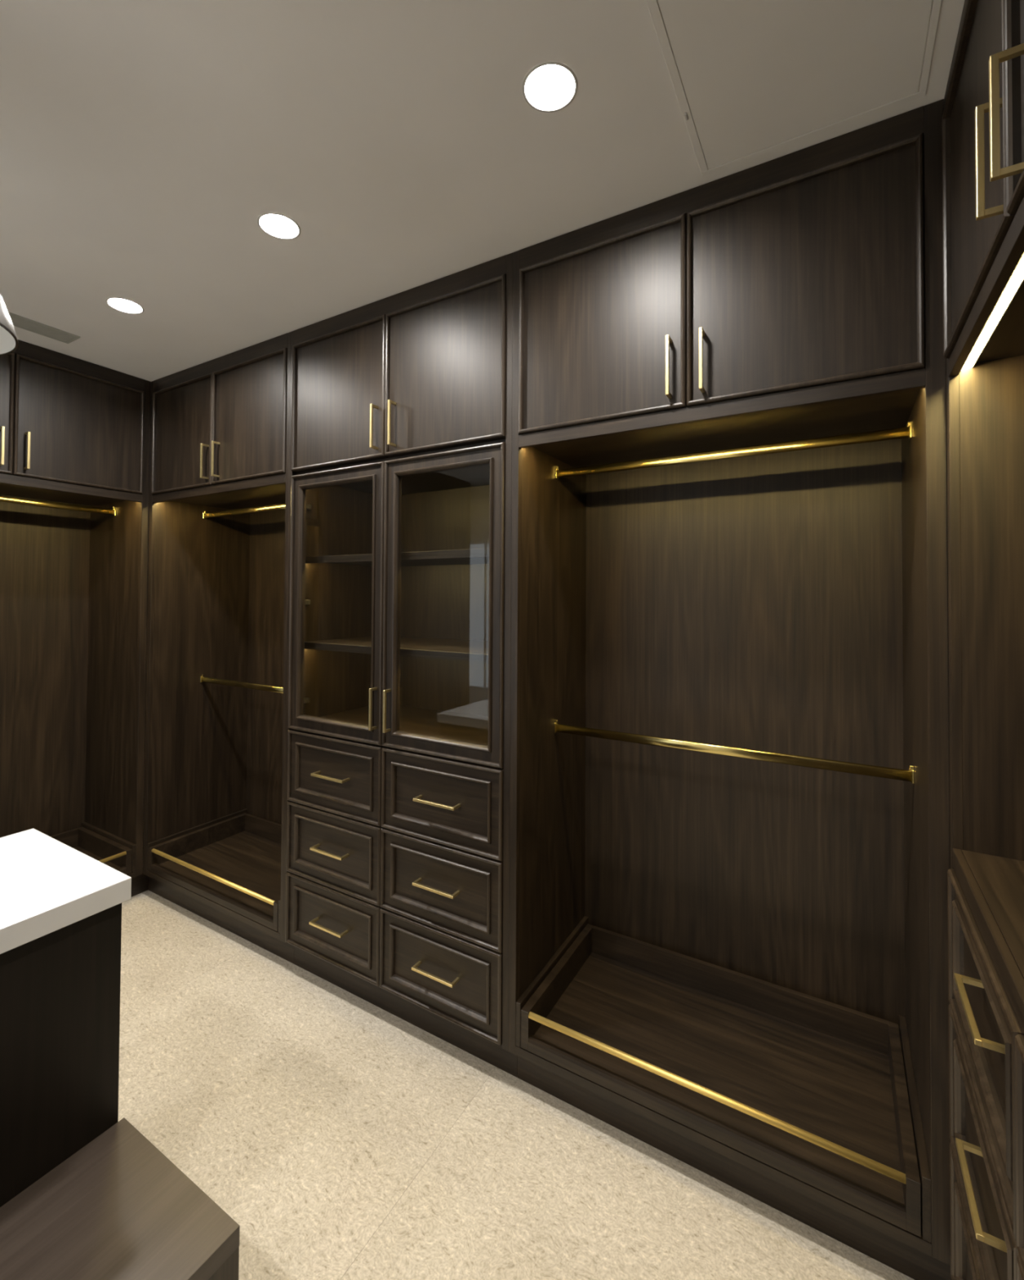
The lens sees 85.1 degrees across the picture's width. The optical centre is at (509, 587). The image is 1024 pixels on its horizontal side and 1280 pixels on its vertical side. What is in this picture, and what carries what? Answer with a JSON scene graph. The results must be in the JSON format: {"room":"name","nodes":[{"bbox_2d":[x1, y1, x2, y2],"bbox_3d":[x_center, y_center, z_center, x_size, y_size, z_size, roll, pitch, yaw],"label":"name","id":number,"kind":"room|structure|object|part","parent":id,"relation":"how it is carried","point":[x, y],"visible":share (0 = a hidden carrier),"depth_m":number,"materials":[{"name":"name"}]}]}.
{"room":"walk-in closet","nodes":[
{"label":"walk-in closet","id":0,"kind":"room"},
{"bbox_2d":[142,444,150,844],"bbox_3d":[-3.014,0.220,2.131,0.100,2.750,3.600,0,-1,30],"label":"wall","id":1,"kind":"structure","parent":0,"point":[149,445],"depth_m":3.40,"materials":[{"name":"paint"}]},
{"bbox_2d":[0,0,964,404],"bbox_3d":[-1.046,-1.143,1.000,4.450,0.120,3.600,0,-1,30],"label":"ceiling","id":2,"kind":"structure","parent":0,"point":[144,144],"depth_m":1.36,"materials":[{"name":"paint"}]},
{"bbox_2d":[0,293,17,355],"bbox_3d":[-1.166,-0.798,1.058,0.360,0.570,0.360,0,-1,30],"label":"pendant lamp","id":3,"kind":"object","parent":2,"relation":"hanging from","point":[8,338],"visible":1,"depth_m":1.18,"materials":[{"name":"metal"}]},
{"bbox_2d":[8,311,79,343],"bbox_3d":[-2.014,-1.066,2.149,0.114,0.005,0.570,0,-1,30],"label":"ceiling vent","id":4,"kind":"object","parent":2,"relation":"in","point":[20,322],"visible":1,"depth_m":2.29,"materials":[{"name":"grey metal"}]},
{"bbox_2d":[105,297,144,314],"bbox_3d":[-1.455,-1.075,2.112,0.120,0.020,0.120,0,-1,30],"label":"recessed light","id":5,"kind":"object","parent":2,"relation":"in","point":[121,304],"visible":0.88,"depth_m":2.13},
{"bbox_2d":[257,213,301,239],"bbox_3d":[-0.683,-1.078,1.653,0.120,0.020,0.120,0,-1,30],"label":"recessed light","id":6,"kind":"object","parent":2,"relation":"in","point":[279,226],"visible":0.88,"depth_m":1.67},
{"bbox_2d":[521,61,577,112],"bbox_3d":[0.086,-1.082,1.200,0.120,0.020,0.120,0,-1,30],"label":"recessed light","id":7,"kind":"object","parent":2,"relation":"in","point":[551,81],"visible":1,"depth_m":1.21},
{"bbox_2d":[645,0,941,177],"bbox_3d":[0.528,-1.069,1.035,0.465,0.010,0.674,0,-1,30],"label":"ceiling hatch","id":8,"kind":"object","parent":2,"relation":"attached to","point":[759,77],"visible":1,"depth_m":1.14,"materials":[{"name":"paint"}]},
{"bbox_2d":[118,889,914,1279],"bbox_3d":[-1.061,1.561,0.954,4.450,0.050,3.600,0,-1,30],"label":"floor","id":9,"kind":"structure","parent":0,"point":[344,1138],"depth_m":1.53,"materials":[{"name":"carpet"}]},
{"bbox_2d":[0,828,131,1207],"bbox_3d":[-1.415,1.080,0.749,0.506,0.901,1.410,0,-1,30],"label":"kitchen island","id":10,"kind":"object","parent":9,"relation":"on","point":[60,906],"visible":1,"depth_m":1.14,"materials":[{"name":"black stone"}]},
{"bbox_2d":[0,828,131,954],"bbox_3d":[-1.413,0.654,0.756,0.506,0.048,1.410,0,-1,30],"label":"island countertop","id":11,"kind":"structure","parent":10,"relation":"on","point":[47,886],"depth_m":1.20,"materials":[{"name":"white stone"}]},
{"bbox_2d":[0,339,151,897],"bbox_3d":[-2.334,0.246,2.529,0.597,2.619,1.134,0,-1,30],"label":"wardrobe","id":12,"kind":"object","parent":9,"relation":"on","point":[75,433],"visible":0.97,"depth_m":2.84,"materials":[{"name":"brown wood"}]},
{"bbox_3d":[-2.127,-0.592,2.335,0.036,0.160,0.009,0,-1,30],"label":"handle","id":13,"kind":"part","parent":12,"relation":"part of","materials":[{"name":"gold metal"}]},
{"bbox_3d":[-2.252,-0.746,2.163,0.032,0.520,0.511,0,-1,30],"label":"door","id":14,"kind":"part","parent":12,"relation":"part of","materials":[{"name":"brown wood"}]},
{"bbox_3d":[-2.083,-0.591,2.409,0.036,0.160,0.009,0,-1,30],"label":"handle","id":15,"kind":"part","parent":12,"relation":"part of","materials":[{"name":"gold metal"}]},
{"bbox_3d":[-2.599,0.197,2.647,0.018,2.519,1.028,0,-1,30],"label":"panel","id":16,"kind":"part","parent":12,"relation":"part of","materials":[{"name":"brown wood"}]},
{"bbox_3d":[-2.351,-0.408,2.513,0.015,0.029,1.020,0,-1,30],"label":"hanging rail","id":17,"kind":"part","parent":12,"relation":"part of","materials":[{"name":"gold metal"}]},
{"bbox_3d":[-2.126,-0.460,2.381,0.018,0.039,1.028,0,-1,30],"label":"rail","id":18,"kind":"part","parent":12,"relation":"part of","materials":[{"name":"brown wood"}]},
{"bbox_3d":[-1.991,-0.737,2.606,0.032,0.520,0.511,0,-1,30],"label":"door","id":19,"kind":"part","parent":12,"relation":"part of","materials":[{"name":"brown wood"}]},
{"bbox_3d":[-2.122,-1.034,2.391,0.018,0.061,1.028,0,-1,30],"label":"rail","id":20,"kind":"part","parent":12,"relation":"part of","materials":[{"name":"brown wood"}]},
{"bbox_2d":[49,826,132,874],"bbox_3d":[-2.355,1.349,2.480,0.526,0.114,0.991,0,-1,30],"label":"shelf","id":21,"kind":"object","parent":12,"relation":"on","point":[113,851],"depth_m":2.90,"materials":[{"name":"brown wood"}]},
{"bbox_3d":[-2.107,0.195,2.965,0.547,2.499,0.020,0,-1,30],"label":"panel","id":22,"kind":"part","parent":12,"relation":"part of","materials":[{"name":"brown wood"}]},
{"bbox_3d":[-2.136,1.421,2.349,0.018,0.026,1.028,0,-1,30],"label":"rail","id":23,"kind":"part","parent":12,"relation":"part of","materials":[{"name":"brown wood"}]},
{"bbox_2d":[0,1117,239,1279],"bbox_3d":[-1.027,1.344,0.527,0.416,0.371,1.390,0,-1,30],"label":"bench","id":24,"kind":"object","parent":9,"relation":"on","point":[117,1207],"visible":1,"depth_m":1.03,"materials":[{"name":"brown wood"}]},
{"bbox_3d":[-0.859,1.361,0.427,0.022,0.334,1.388,0,-1,30],"label":"panel","id":25,"kind":"part","parent":24,"relation":"part of","materials":[{"name":"brown wood"}]},
{"bbox_2d":[142,332,294,964],"bbox_3d":[-1.275,0.257,2.809,1.152,2.619,0.597,0,-1,30],"label":"wardrobe","id":26,"kind":"object","parent":9,"relation":"on","point":[213,846],"visible":0.72,"depth_m":2.90,"materials":[{"name":"brown wood"}]},
{"bbox_3d":[-1.587,-0.733,2.711,0.511,0.520,0.032,0,-1,30],"label":"door","id":27,"kind":"part","parent":26,"relation":"part of","materials":[{"name":"brown wood"}]},
{"bbox_3d":[-1.677,0.199,3.076,0.020,2.499,0.547,0,-1,30],"label":"panel","id":28,"kind":"part","parent":26,"relation":"part of","materials":[{"name":"brown wood"}]},
{"bbox_3d":[-1.413,-0.584,2.582,0.009,0.160,0.036,0,-1,30],"label":"handle","id":29,"kind":"part","parent":26,"relation":"part of","materials":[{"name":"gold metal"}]},
{"bbox_3d":[-1.376,1.429,2.546,1.028,0.026,0.018,0,-1,30],"label":"rail","id":30,"kind":"part","parent":26,"relation":"part of","materials":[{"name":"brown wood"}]},
{"bbox_2d":[148,813,281,931],"bbox_3d":[-1.246,1.360,2.766,0.991,0.114,0.526,0,-1,30],"label":"shelf","id":31,"kind":"object","parent":26,"relation":"on","point":[230,862],"depth_m":2.79,"materials":[{"name":"brown wood"}]},
{"bbox_3d":[-1.339,-0.585,2.539,0.009,0.160,0.036,0,-1,30],"label":"handle","id":32,"kind":"part","parent":26,"relation":"part of","materials":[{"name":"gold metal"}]},
{"bbox_3d":[-1.366,-0.453,2.578,1.028,0.039,0.018,0,-1,30],"label":"rail","id":33,"kind":"part","parent":26,"relation":"part of","materials":[{"name":"brown wood"}]},
{"bbox_3d":[-1.363,-1.026,2.588,1.028,0.061,0.018,0,-1,30],"label":"rail","id":34,"kind":"part","parent":26,"relation":"part of","materials":[{"name":"brown wood"}]},
{"bbox_3d":[-1.238,0.498,2.787,1.020,0.029,0.015,0,-1,30],"label":"hanging rail","id":35,"kind":"part","parent":26,"relation":"part of","materials":[{"name":"gold metal"}]},
{"bbox_3d":[-1.234,-0.396,2.802,1.020,0.029,0.015,0,-1,30],"label":"hanging rail","id":36,"kind":"part","parent":26,"relation":"part of","materials":[{"name":"gold metal"}]},
{"bbox_3d":[-1.144,-0.735,2.450,0.511,0.520,0.032,0,-1,30],"label":"door","id":37,"kind":"part","parent":26,"relation":"part of","materials":[{"name":"brown wood"}]},
{"bbox_3d":[-1.093,0.212,3.036,1.028,2.519,0.018,0,-1,30],"label":"panel","id":38,"kind":"part","parent":26,"relation":"part of","materials":[{"name":"brown wood"}]},
{"bbox_2d":[283,253,517,1076],"bbox_3d":[-0.320,0.253,2.247,1.064,2.619,0.597,0,-1,30],"label":"display cabinet","id":39,"kind":"object","parent":9,"relation":"on","point":[397,769],"visible":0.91,"depth_m":2.05,"materials":[{"name":"brown wood"}]},
{"bbox_3d":[-0.689,1.290,2.120,0.170,0.009,0.041,0,-1,30],"label":"handle","id":40,"kind":"part","parent":39,"relation":"part of","materials":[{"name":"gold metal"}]},
{"bbox_3d":[-0.687,1.006,2.125,0.170,0.009,0.041,0,-1,30],"label":"handle","id":41,"kind":"part","parent":39,"relation":"part of","materials":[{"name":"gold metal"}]},
{"bbox_3d":[-0.685,0.722,2.130,0.170,0.009,0.041,0,-1,30],"label":"handle","id":42,"kind":"part","parent":39,"relation":"part of","materials":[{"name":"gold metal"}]},
{"bbox_3d":[-0.679,1.288,2.135,0.507,0.280,0.032,0,-1,30],"label":"drawer","id":43,"kind":"part","parent":39,"relation":"part of","materials":[{"name":"brown wood"}]},
{"bbox_3d":[-0.678,1.005,2.140,0.507,0.280,0.032,0,-1,30],"label":"drawer","id":44,"kind":"part","parent":39,"relation":"part of","materials":[{"name":"brown wood"}]},
{"bbox_3d":[-0.676,0.719,2.145,0.507,0.284,0.032,0,-1,30],"label":"drawer","id":45,"kind":"part","parent":39,"relation":"part of","materials":[{"name":"brown wood"}]},
{"bbox_3d":[-0.673,0.056,2.156,0.507,1.031,0.032,0,-1,30],"label":"glazed door","id":46,"kind":"part","parent":39,"relation":"part of","materials":[{"name":"brown wood"}]},
{"bbox_3d":[-0.668,-0.737,2.170,0.507,0.520,0.032,0,-1,30],"label":"door","id":47,"kind":"part","parent":39,"relation":"part of","materials":[{"name":"brown wood"}]},
{"bbox_3d":[-0.757,0.195,2.534,0.020,2.499,0.547,0,-1,30],"label":"panel","id":48,"kind":"part","parent":39,"relation":"part of","materials":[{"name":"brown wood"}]},
{"bbox_3d":[-0.495,0.439,2.020,0.009,0.150,0.036,0,-1,30],"label":"handle","id":49,"kind":"part","parent":39,"relation":"part of","materials":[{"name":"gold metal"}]},
{"bbox_3d":[-0.497,-0.588,2.043,0.009,0.160,0.036,0,-1,30],"label":"handle","id":50,"kind":"part","parent":39,"relation":"part of","materials":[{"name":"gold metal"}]},
{"bbox_3d":[-0.436,0.438,1.986,0.009,0.150,0.036,0,-1,30],"label":"handle","id":51,"kind":"part","parent":39,"relation":"part of","materials":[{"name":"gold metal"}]},
{"bbox_3d":[-0.422,-0.589,1.999,0.009,0.160,0.036,0,-1,30],"label":"handle","id":52,"kind":"part","parent":39,"relation":"part of","materials":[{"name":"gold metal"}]},
{"bbox_2d":[304,635,488,662],"bbox_3d":[-0.304,0.243,2.279,1.020,0.028,0.485,0,-1,30],"label":"shelf","id":53,"kind":"object","parent":39,"relation":"attached to","point":[463,648],"depth_m":2.22,"materials":[{"name":"brown wood"}]},
{"bbox_2d":[305,548,488,566],"bbox_3d":[-0.302,-0.112,2.285,1.020,0.028,0.485,0,-1,30],"label":"shelf","id":54,"kind":"object","parent":39,"relation":"attached to","point":[475,557],"depth_m":2.22,"materials":[{"name":"brown wood"}]},
{"bbox_3d":[-0.446,-1.030,2.048,1.020,0.061,0.018,0,-1,30],"label":"rail","id":55,"kind":"part","parent":39,"relation":"part of","materials":[{"name":"brown wood"}]},
{"bbox_3d":[-0.249,1.288,1.861,0.170,0.009,0.041,0,-1,30],"label":"handle","id":56,"kind":"part","parent":39,"relation":"part of","materials":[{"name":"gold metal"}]},
{"bbox_3d":[-0.248,1.004,1.866,0.170,0.009,0.041,0,-1,30],"label":"handle","id":57,"kind":"part","parent":39,"relation":"part of","materials":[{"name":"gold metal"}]},
{"bbox_3d":[-0.246,0.720,1.871,0.170,0.009,0.041,0,-1,30],"label":"handle","id":58,"kind":"part","parent":39,"relation":"part of","materials":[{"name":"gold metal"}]},
{"bbox_3d":[-0.240,1.287,1.877,0.507,0.280,0.032,0,-1,30],"label":"drawer","id":59,"kind":"part","parent":39,"relation":"part of","materials":[{"name":"brown wood"}]},
{"bbox_3d":[-0.239,1.003,1.881,0.507,0.280,0.032,0,-1,30],"label":"drawer","id":60,"kind":"part","parent":39,"relation":"part of","materials":[{"name":"brown wood"}]},
{"bbox_3d":[-0.237,0.717,1.886,0.507,0.284,0.032,0,-1,30],"label":"drawer","id":61,"kind":"part","parent":39,"relation":"part of","materials":[{"name":"brown wood"}]},
{"bbox_3d":[-0.233,0.054,1.898,0.507,1.031,0.032,0,-1,30],"label":"glazed door","id":62,"kind":"part","parent":39,"relation":"part of","materials":[{"name":"brown wood"}]},
{"bbox_3d":[-0.229,-0.739,1.911,0.507,0.520,0.032,0,-1,30],"label":"door","id":63,"kind":"part","parent":39,"relation":"part of","materials":[{"name":"brown wood"}]},
{"bbox_3d":[-0.176,0.208,2.496,1.020,2.519,0.018,0,-1,30],"label":"panel","id":64,"kind":"part","parent":39,"relation":"part of","materials":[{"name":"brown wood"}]},
{"bbox_2d":[508,98,951,1279],"bbox_3d":[0.630,0.248,1.687,1.142,2.619,0.597,0,-1,30],"label":"wardrobe","id":65,"kind":"object","parent":9,"relation":"on","point":[729,820],"visible":0.99,"depth_m":1.72,"materials":[{"name":"brown wood"}]},
{"bbox_3d":[0.163,0.191,1.992,0.020,2.499,0.547,0,-1,30],"label":"panel","id":66,"kind":"part","parent":65,"relation":"part of","materials":[{"name":"brown wood"}]},
{"bbox_3d":[0.254,-0.741,1.627,0.511,0.520,0.032,0,-1,30],"label":"door","id":67,"kind":"part","parent":65,"relation":"part of","materials":[{"name":"brown wood"}]},
{"bbox_3d":[0.427,-0.593,1.499,0.009,0.160,0.036,0,-1,30],"label":"handle","id":68,"kind":"part","parent":65,"relation":"part of","materials":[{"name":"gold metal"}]},
{"bbox_3d":[0.501,-0.593,1.455,0.009,0.160,0.036,0,-1,30],"label":"handle","id":69,"kind":"part","parent":65,"relation":"part of","materials":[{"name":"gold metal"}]},
{"bbox_2d":[520,923,920,1236],"bbox_3d":[0.594,1.352,1.683,0.991,0.114,0.526,0,-1,30],"label":"shelf","id":70,"kind":"object","parent":65,"relation":"on","point":[811,1092],"depth_m":1.63,"materials":[{"name":"brown wood"}]},
{"bbox_3d":[0.478,-1.035,1.504,1.028,0.061,0.018,0,-1,30],"label":"rail","id":71,"kind":"part","parent":65,"relation":"part of","materials":[{"name":"brown wood"}]},
{"bbox_3d":[0.475,-0.461,1.494,1.028,0.039,0.018,0,-1,30],"label":"rail","id":72,"kind":"part","parent":65,"relation":"part of","materials":[{"name":"brown wood"}]},
{"bbox_3d":[0.465,1.420,1.462,1.028,0.026,0.018,0,-1,30],"label":"rail","id":73,"kind":"part","parent":65,"relation":"part of","materials":[{"name":"brown wood"}]},
{"bbox_3d":[0.602,0.490,1.703,1.020,0.029,0.015,0,-1,30],"label":"hanging rail","id":74,"kind":"part","parent":65,"relation":"part of","materials":[{"name":"gold metal"}]},
{"bbox_3d":[0.607,-0.405,1.718,1.020,0.029,0.015,0,-1,30],"label":"hanging rail","id":75,"kind":"part","parent":65,"relation":"part of","materials":[{"name":"gold metal"}]},
{"bbox_3d":[0.748,0.204,1.953,1.028,2.519,0.018,0,-1,30],"label":"panel","id":76,"kind":"part","parent":65,"relation":"part of","materials":[{"name":"brown wood"}]},
{"bbox_3d":[0.697,-0.743,1.366,0.511,0.520,0.032,0,-1,30],"label":"door","id":77,"kind":"part","parent":65,"relation":"part of","materials":[{"name":"brown wood"}]},
{"bbox_3d":[1.066,0.187,1.461,0.020,2.499,0.547,0,-1,30],"label":"panel","id":78,"kind":"part","parent":65,"relation":"part of","materials":[{"name":"brown wood"}]},
{"bbox_2d":[941,0,1023,1279],"bbox_3d":[0.914,0.232,0.626,0.597,2.619,1.152,0,-1,30],"label":"tall cabinet","id":79,"kind":"object","parent":9,"relation":"on","point":[982,119],"visible":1,"depth_m":1.09,"materials":[{"name":"brown wood"}]},
{"bbox_3d":[0.679,-1.047,0.744,0.018,0.061,1.028,0,-1,30],"label":"rail","id":80,"kind":"part","parent":79,"relation":"part of","materials":[{"name":"brown wood"}]},
{"bbox_3d":[0.794,1.277,0.927,0.032,0.276,0.511,0,-1,30],"label":"drawer","id":81,"kind":"part","parent":79,"relation":"part of","materials":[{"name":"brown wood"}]},
{"bbox_3d":[0.806,-0.750,0.962,0.032,0.520,0.511,0,-1,30],"label":"door","id":82,"kind":"part","parent":79,"relation":"part of","materials":[{"name":"brown wood"}]},
{"bbox_3d":[0.748,0.673,0.888,0.041,0.009,0.170,0,-1,30],"label":"handle","id":83,"kind":"part","parent":79,"relation":"part of","materials":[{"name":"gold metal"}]},
{"bbox_3d":[0.746,0.955,0.883,0.041,0.009,0.170,0,-1,30],"label":"handle","id":84,"kind":"part","parent":79,"relation":"part of","materials":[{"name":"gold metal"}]},
{"bbox_3d":[0.796,0.997,0.932,0.032,0.277,0.511,0,-1,30],"label":"drawer","id":85,"kind":"part","parent":79,"relation":"part of","materials":[{"name":"brown wood"}]},
{"bbox_3d":[0.797,0.718,0.937,0.032,0.273,0.511,0,-1,30],"label":"drawer","id":86,"kind":"part","parent":79,"relation":"part of","materials":[{"name":"brown wood"}]},
{"bbox_3d":[0.675,-0.474,0.735,0.016,0.037,1.028,0,-1,30],"label":"rail","id":87,"kind":"part","parent":79,"relation":"part of","materials":[{"name":"brown wood"}]},
{"bbox_3d":[0.679,-0.603,0.785,0.036,0.160,0.009,0,-1,30],"label":"handle","id":88,"kind":"part","parent":79,"relation":"part of","materials":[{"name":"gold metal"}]},
{"bbox_3d":[1.182,0.180,1.031,0.547,2.499,0.020,0,-1,30],"label":"panel","id":89,"kind":"part","parent":79,"relation":"part of","materials":[{"name":"brown wood"}]},
{"bbox_2d":[960,849,1023,977],"bbox_3d":[0.904,0.552,0.579,0.530,0.038,1.028,0,-1,30],"label":"countertop","id":90,"kind":"structure","parent":79,"relation":"on","point":[1000,880],"depth_m":0.99,"materials":[{"name":"brown wood"}]},
{"bbox_3d":[0.635,-0.605,0.711,0.036,0.160,0.009,0,-1,30],"label":"handle","id":91,"kind":"part","parent":79,"relation":"part of","materials":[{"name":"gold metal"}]},
{"bbox_3d":[0.545,-0.759,0.519,0.032,0.520,0.511,0,-1,30],"label":"door","id":92,"kind":"part","parent":79,"relation":"part of","materials":[{"name":"brown wood"}]},
{"bbox_3d":[0.537,0.709,0.494,0.032,0.273,0.511,0,-1,30],"label":"drawer","id":93,"kind":"part","parent":79,"relation":"part of","materials":[{"name":"brown wood"}]},
{"bbox_3d":[0.535,0.988,0.489,0.032,0.277,0.511,0,-1,30],"label":"drawer","id":94,"kind":"part","parent":79,"relation":"part of","materials":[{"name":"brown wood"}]}
]}

